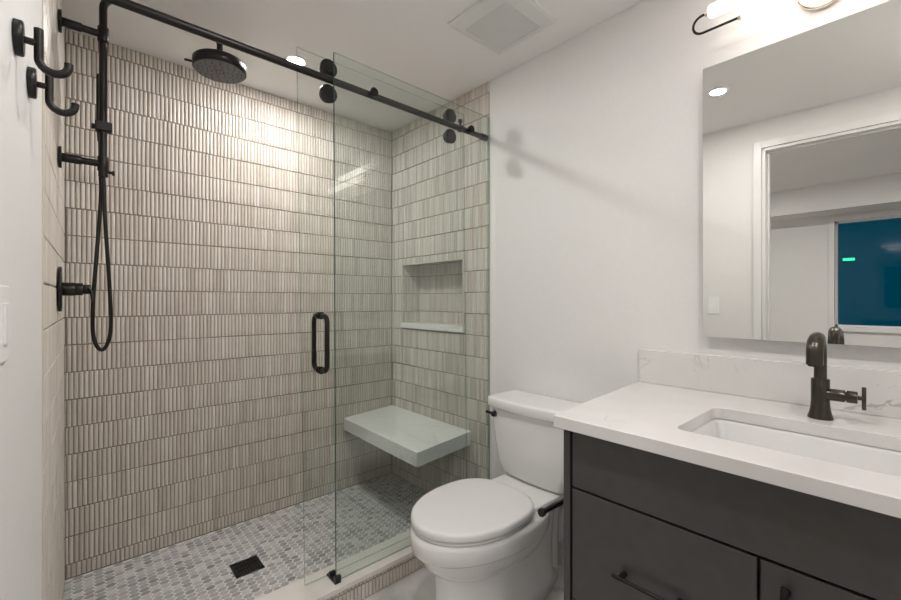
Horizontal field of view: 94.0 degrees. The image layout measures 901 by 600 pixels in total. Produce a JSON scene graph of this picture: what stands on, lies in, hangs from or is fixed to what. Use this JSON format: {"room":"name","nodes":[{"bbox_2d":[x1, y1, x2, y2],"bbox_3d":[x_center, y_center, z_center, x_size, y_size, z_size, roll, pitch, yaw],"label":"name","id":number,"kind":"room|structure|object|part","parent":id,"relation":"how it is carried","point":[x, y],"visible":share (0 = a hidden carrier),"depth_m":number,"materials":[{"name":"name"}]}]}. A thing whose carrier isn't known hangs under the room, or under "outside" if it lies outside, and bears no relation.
{"room":"bathroom","nodes":[
{"label":"bathroom","id":0,"kind":"room"},
{"bbox_2d":[0,0,41,599],"bbox_3d":[-0.450,0.019,0.234,0.120,2.440,1.959,0,0,-38],"label":"wall","id":1,"kind":"structure","parent":0,"point":[20,115],"depth_m":0.82,"materials":[{"name":"paint"}]},
{"bbox_2d":[0,285,9,363],"bbox_3d":[-0.717,0.038,0.674,0.008,0.122,0.071,0,0,-38],"label":"light switch","id":2,"kind":"object","parent":1,"relation":"attached to","point":[4,290],"visible":1,"depth_m":0.67,"materials":[{"name":"white plastic"}]},
{"bbox_2d":[42,0,43,599],"bbox_3d":[-1.015,0.019,1.032,0.021,2.440,0.010,0,0,-42],"label":"trim","id":3,"kind":"structure","parent":1,"relation":"attached to","point":[42,0],"depth_m":1.04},
{"bbox_2d":[13,18,73,78],"bbox_3d":[-0.761,-0.466,0.789,0.080,0.087,0.062,0,0,-42],"label":"robe hook","id":4,"kind":"object","parent":1,"relation":"attached to","point":[19,38],"visible":1,"depth_m":0.78,"materials":[{"name":"black metal"}]},
{"bbox_3d":[-0.787,-0.478,0.767,0.012,0.062,0.062,0,0,-42],"label":"wall plate","id":5,"kind":"part","parent":4,"relation":"part of","materials":[{"name":"black metal"}]},
{"bbox_3d":[-0.776,-0.478,0.777,0.018,0.012,0.012,0,0,-42],"label":"post","id":6,"kind":"part","parent":4,"relation":"part of","materials":[{"name":"black metal"}]},
{"bbox_3d":[-0.752,-0.464,0.797,0.056,0.083,0.015,0,0,-42],"label":"hook arm","id":7,"kind":"part","parent":4,"relation":"part of","materials":[{"name":"black metal"}]},
{"bbox_2d":[27,66,79,116],"bbox_3d":[-0.855,-0.445,0.908,0.080,0.087,0.062,0,0,-42],"label":"robe hook","id":8,"kind":"object","parent":1,"relation":"attached to","point":[33,84],"visible":0.97,"depth_m":0.90,"materials":[{"name":"black metal"}]},
{"bbox_3d":[-0.881,-0.457,0.885,0.012,0.062,0.062,0,0,-42],"label":"wall plate","id":9,"kind":"part","parent":8,"relation":"part of","materials":[{"name":"black metal"}]},
{"bbox_3d":[-0.870,-0.457,0.895,0.018,0.012,0.012,0,0,-42],"label":"post","id":10,"kind":"part","parent":8,"relation":"part of","materials":[{"name":"black metal"}]},
{"bbox_3d":[-0.846,-0.443,0.916,0.056,0.083,0.015,0,0,-42],"label":"hook arm","id":11,"kind":"part","parent":8,"relation":"part of","materials":[{"name":"black metal"}]},
{"bbox_2d":[44,0,64,599],"bbox_3d":[-1.422,0.044,1.396,0.166,2.490,1.081,0,0,-40],"label":"wall","id":12,"kind":"structure","parent":0,"point":[54,43],"depth_m":1.36,"materials":[{"name":"brown tile"}]},
{"bbox_2d":[58,267,93,311],"bbox_3d":[-1.357,-0.039,1.524,0.096,0.160,0.160,0,0,-42],"label":"shower valve","id":13,"kind":"object","parent":12,"relation":"attached to","point":[64,288],"visible":1,"depth_m":1.50,"materials":[{"name":"black metal"}]},
{"bbox_3d":[-1.389,-0.039,1.495,0.010,0.160,0.160,0,0,-42],"label":"wall plate","id":14,"kind":"part","parent":13,"relation":"part of","materials":[{"name":"black metal"}]},
{"bbox_3d":[-1.356,-0.039,1.524,0.078,0.048,0.048,0,0,-42],"label":"handle","id":15,"kind":"part","parent":13,"relation":"part of","materials":[{"name":"black metal"}]},
{"bbox_3d":[-1.314,-0.021,1.534,0.020,0.050,0.010,0,0,-7],"label":"lever","id":16,"kind":"part","parent":13,"relation":"part of","materials":[{"name":"black metal"}]},
{"bbox_2d":[58,0,246,177],"bbox_3d":[-1.161,-0.808,1.698,0.621,0.694,0.209,0,0,-42],"label":"shower column","id":17,"kind":"structure","parent":12,"relation":"attached to","point":[218,65],"depth_m":1.57,"materials":[{"name":"black metal"}]},
{"bbox_2d":[90,73,112,351],"bbox_3d":[-1.317,-0.331,1.585,0.066,1.050,0.052,0,0,-42],"label":"shower hose","id":18,"kind":"object","parent":17,"relation":"hanging from","point":[102,202],"visible":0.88,"depth_m":1.57,"materials":[{"name":"black metal"}]},
{"bbox_2d":[102,0,487,140],"bbox_3d":[-0.446,-0.905,1.724,1.743,0.066,0.058,0,0,-42],"label":"rail","id":19,"kind":"object","parent":12,"relation":"attached to","point":[130,5],"visible":1,"depth_m":1.56,"materials":[{"name":"black metal"}]},
{"bbox_2d":[312,58,455,373],"bbox_3d":[-0.255,0.071,1.943,0.922,2.112,0.142,0,0,-42],"label":"shower door hardware","id":20,"kind":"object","parent":19,"relation":"hanging from","point":[326,65],"depth_m":1.71,"materials":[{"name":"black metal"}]},
{"bbox_3d":[-0.552,0.173,1.728,0.030,0.251,0.066,0,0,-42],"label":"pull handle","id":21,"kind":"part","parent":20,"relation":"part of","materials":[{"name":"black metal"}]},
{"bbox_3d":[-0.501,0.173,1.672,0.030,0.251,0.066,0,0,-42],"label":"pull handle","id":22,"kind":"part","parent":20,"relation":"part of","materials":[{"name":"black metal"}]},
{"bbox_2d":[478,133,487,140],"bbox_3d":[0.178,-0.891,2.297,0.048,0.035,0.035,0,0,-42],"label":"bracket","id":23,"kind":"object","parent":19,"relation":"attached to","point":[483,137],"depth_m":2.28,"materials":[{"name":"black metal"}]},
{"bbox_2d":[63,29,391,579],"bbox_3d":[-1.065,0.044,2.532,2.189,2.490,0.160,0,0,-42],"label":"wall","id":24,"kind":"structure","parent":0,"point":[206,409],"depth_m":2.25,"materials":[{"name":"brown tile"}]},
{"bbox_2d":[63,473,563,599],"bbox_3d":[-0.036,1.269,1.321,2.187,0.060,3.057,0,0,-42],"label":"floor","id":25,"kind":"structure","parent":0,"point":[293,543],"depth_m":2.04,"materials":[{"name":"tile"}]},
{"bbox_2d":[229,555,264,578],"bbox_3d":[-0.947,1.238,1.952,0.120,0.005,0.120,0,0,-42],"label":"floor drain","id":26,"kind":"object","parent":25,"relation":"on","point":[244,567],"visible":1,"depth_m":1.95,"materials":[{"name":"black metal"}]},
{"bbox_2d":[410,390,580,599],"bbox_3d":[0.186,0.849,1.726,0.805,0.780,0.474,0,0,-42],"label":"toilet","id":27,"kind":"object","parent":25,"relation":"on","point":[479,538],"visible":0.94,"depth_m":1.65,"materials":[{"name":"ceramic"}]},
{"bbox_3d":[0.075,0.805,1.627,0.492,0.031,0.409,0,0,-42],"label":"lid","id":28,"kind":"part","parent":27,"relation":"part of","materials":[{"name":"plastic"}]},
{"bbox_3d":[0.077,0.829,1.629,0.483,0.012,0.395,0,0,-42],"label":"seat","id":29,"kind":"part","parent":27,"relation":"part of","materials":[{"name":"plastic"}]},
{"bbox_3d":[0.203,0.539,2.010,0.042,0.031,0.064,0,0,-42],"label":"flush lever","id":30,"kind":"part","parent":27,"relation":"part of","materials":[{"name":"black metal"}]},
{"bbox_3d":[0.401,0.664,1.919,0.217,0.321,0.444,0,0,-42],"label":"tank","id":31,"kind":"part","parent":27,"relation":"part of","materials":[{"name":"ceramic"}]},
{"bbox_3d":[0.397,0.484,1.915,0.239,0.048,0.474,0,0,-42],"label":"tank lid","id":32,"kind":"part","parent":27,"relation":"part of","materials":[{"name":"ceramic"}]},
{"bbox_2d":[564,430,900,599],"bbox_3d":[0.903,0.798,1.001,0.688,0.881,1.057,0,0,-42],"label":"vanity cabinet","id":33,"kind":"object","parent":25,"relation":"on","point":[639,524],"visible":0.87,"depth_m":0.92,"materials":[{"name":"grey paint"}]},
{"bbox_2d":[537,498,563,516],"bbox_3d":[0.394,0.641,1.318,0.273,0.048,0.095,0,0,-42],"label":"paper holder","id":34,"kind":"object","parent":33,"relation":"attached to","point":[541,511],"visible":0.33,"depth_m":1.28,"materials":[{"name":"black metal"}]},
{"bbox_3d":[0.570,0.798,1.399,0.655,0.881,0.020,0,0,-42],"label":"panel","id":35,"kind":"part","parent":33,"relation":"part of","materials":[{"name":"grey paint"}]},
{"bbox_3d":[0.469,0.688,0.996,0.033,0.014,0.170,0,0,-42],"label":"handle","id":36,"kind":"part","parent":33,"relation":"part of","materials":[{"name":"black metal"}]},
{"bbox_3d":[0.487,0.673,1.015,0.019,0.301,0.423,0,0,-42],"label":"drawer","id":37,"kind":"part","parent":33,"relation":"part of","materials":[{"name":"grey paint"}]},
{"bbox_2d":[554,381,900,517],"bbox_3d":[0.889,0.341,1.033,0.690,0.032,1.150,0,0,-42],"label":"countertop","id":38,"kind":"structure","parent":33,"relation":"on","point":[659,419],"depth_m":1.05,"materials":[{"name":"white stone"}]},
{"bbox_2d":[690,419,900,476],"bbox_3d":[0.839,0.427,0.999,0.372,0.137,0.512,0,0,-42],"label":"undermount sink","id":39,"kind":"object","parent":38,"relation":"in","point":[876,459],"visible":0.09,"depth_m":1.11,"materials":[{"name":"ceramic"}]},
{"bbox_2d":[806,332,865,420],"bbox_3d":[1.002,0.205,1.132,0.150,0.239,0.101,0,0,-5],"label":"faucet","id":40,"kind":"object","parent":38,"relation":"on","point":[816,345],"visible":1,"depth_m":1.13,"materials":[{"name":"grey metal"}]},
{"bbox_3d":[0.982,0.152,1.125,0.126,0.133,0.036,0,0,-42],"label":"spout","id":41,"kind":"part","parent":40,"relation":"part of","materials":[{"name":"grey metal"}]},
{"bbox_3d":[1.051,0.257,1.121,0.032,0.032,0.073,0,0,-42],"label":"handle","id":42,"kind":"part","parent":40,"relation":"part of","materials":[{"name":"grey metal"}]},
{"bbox_3d":[0.640,0.630,0.804,0.034,0.168,0.013,0,0,-42],"label":"handle","id":43,"kind":"part","parent":33,"relation":"part of","materials":[{"name":"black metal"}]},
{"bbox_3d":[0.747,0.825,0.725,0.019,0.604,0.344,0,0,-42],"label":"door","id":44,"kind":"part","parent":33,"relation":"part of","materials":[{"name":"grey paint"}]},
{"bbox_2d":[255,530,424,599],"bbox_3d":[-0.463,1.187,1.738,1.757,0.104,0.157,0,0,-42],"label":"shower curb","id":45,"kind":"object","parent":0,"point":[363,574],"depth_m":1.77,"materials":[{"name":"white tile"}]},
{"bbox_2d":[327,569,340,584],"bbox_3d":[-0.475,1.121,1.710,0.026,0.028,0.078,0,0,-42],"label":"guide","id":46,"kind":"object","parent":45,"relation":"on","point":[336,579],"visible":0.97,"depth_m":1.69,"materials":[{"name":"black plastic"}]},
{"bbox_2d":[333,52,336,575],"bbox_3d":[-0.130,0.069,1.993,0.912,2.130,0.018,0,0,-42],"label":"fixed glass panel","id":47,"kind":"object","parent":45,"relation":"on","point":[333,52],"visible":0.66,"depth_m":1.69,"materials":[{"name":"clear glass"}]},
{"bbox_2d":[62,0,642,131],"bbox_3d":[-0.083,-1.261,1.373,2.187,0.120,3.197,0,0,-42],"label":"ceiling","id":48,"kind":"structure","parent":0,"point":[407,50],"depth_m":1.94,"materials":[{"name":"paint"}]},
{"bbox_2d":[284,54,307,65],"bbox_3d":[-0.776,-1.198,2.109,0.112,0.005,0.112,0,0,-42],"label":"recessed light","id":49,"kind":"object","parent":48,"relation":"in","point":[297,59],"visible":0.56,"depth_m":2.09,"materials":[{"name":"white plastic"}]},
{"bbox_2d":[448,0,558,54],"bbox_3d":[0.225,-1.194,1.809,0.337,0.015,0.336,0,0,-42],"label":"exhaust fan cover","id":50,"kind":"object","parent":48,"relation":"attached to","point":[499,26],"visible":1,"depth_m":1.80,"materials":[{"name":"plastic"}]},
{"bbox_2d":[466,2,539,49],"bbox_3d":[0.228,-1.192,1.834,0.235,0.009,0.234,0,0,-42],"label":"grille","id":51,"kind":"object","parent":50,"relation":"attached to","point":[504,25],"depth_m":1.82,"materials":[{"name":"plastic"}]},
{"bbox_2d":[392,0,900,540],"bbox_3d":[0.680,0.044,1.965,0.260,2.490,3.023,0,0,-42],"label":"wall","id":52,"kind":"structure","parent":0,"point":[565,243],"depth_m":1.95,"materials":[{"name":"paint"}]},
{"bbox_2d":[344,405,470,466],"bbox_3d":[-0.295,0.800,2.565,0.396,0.099,0.816,0,0,-42],"label":"shower bench","id":53,"kind":"object","parent":52,"relation":"attached to","point":[416,439],"visible":1,"depth_m":2.42,"materials":[{"name":"stone"}]},
{"bbox_2d":[401,322,463,332],"bbox_3d":[-0.078,0.173,2.724,0.159,0.034,0.619,0,0,-42],"label":"niche shelf","id":54,"kind":"object","parent":52,"relation":"attached to","point":[415,325],"visible":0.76,"depth_m":2.67,"materials":[{"name":"stone"}]},
{"bbox_2d":[558,542,563,567],"bbox_3d":[0.884,1.185,1.550,0.010,0.108,1.931,0,0,-42],"label":"baseboard","id":55,"kind":"structure","parent":52,"relation":"attached to","point":[560,546],"depth_m":1.96,"materials":[{"name":"tile"}]},
{"bbox_2d":[692,0,836,34],"bbox_3d":[1.091,-0.946,1.237,0.118,0.124,0.668,0,0,-42],"label":"vanity light","id":56,"kind":"object","parent":52,"relation":"attached to","point":[762,7],"visible":1,"depth_m":1.32,"materials":[{"name":"white glass"}]},
{"bbox_3d":[1.062,-0.943,1.212,0.008,0.068,0.668,0,0,-42],"label":"loop rod","id":57,"kind":"part","parent":56,"relation":"part of","materials":[{"name":"black metal"}]},
{"bbox_3d":[1.127,-0.946,1.270,0.020,0.124,0.124,0,0,-42],"label":"wall plate","id":58,"kind":"part","parent":56,"relation":"part of","materials":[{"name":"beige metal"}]},
{"bbox_2d":[639,349,900,418],"bbox_3d":[1.141,0.260,1.254,0.022,0.129,1.143,0,0,-42],"label":"backsplash","id":59,"kind":"structure","parent":52,"relation":"attached to","point":[773,380],"depth_m":1.36,"materials":[{"name":"white stone"}]},
{"bbox_2d":[703,0,900,347],"bbox_3d":[1.199,-0.344,1.176,0.038,0.947,0.873,0,0,-42],"label":"wall mirror","id":60,"kind":"object","parent":52,"relation":"attached to","point":[802,131],"visible":1,"depth_m":1.28,"materials":[{"name":"white mirror"}]}
]}

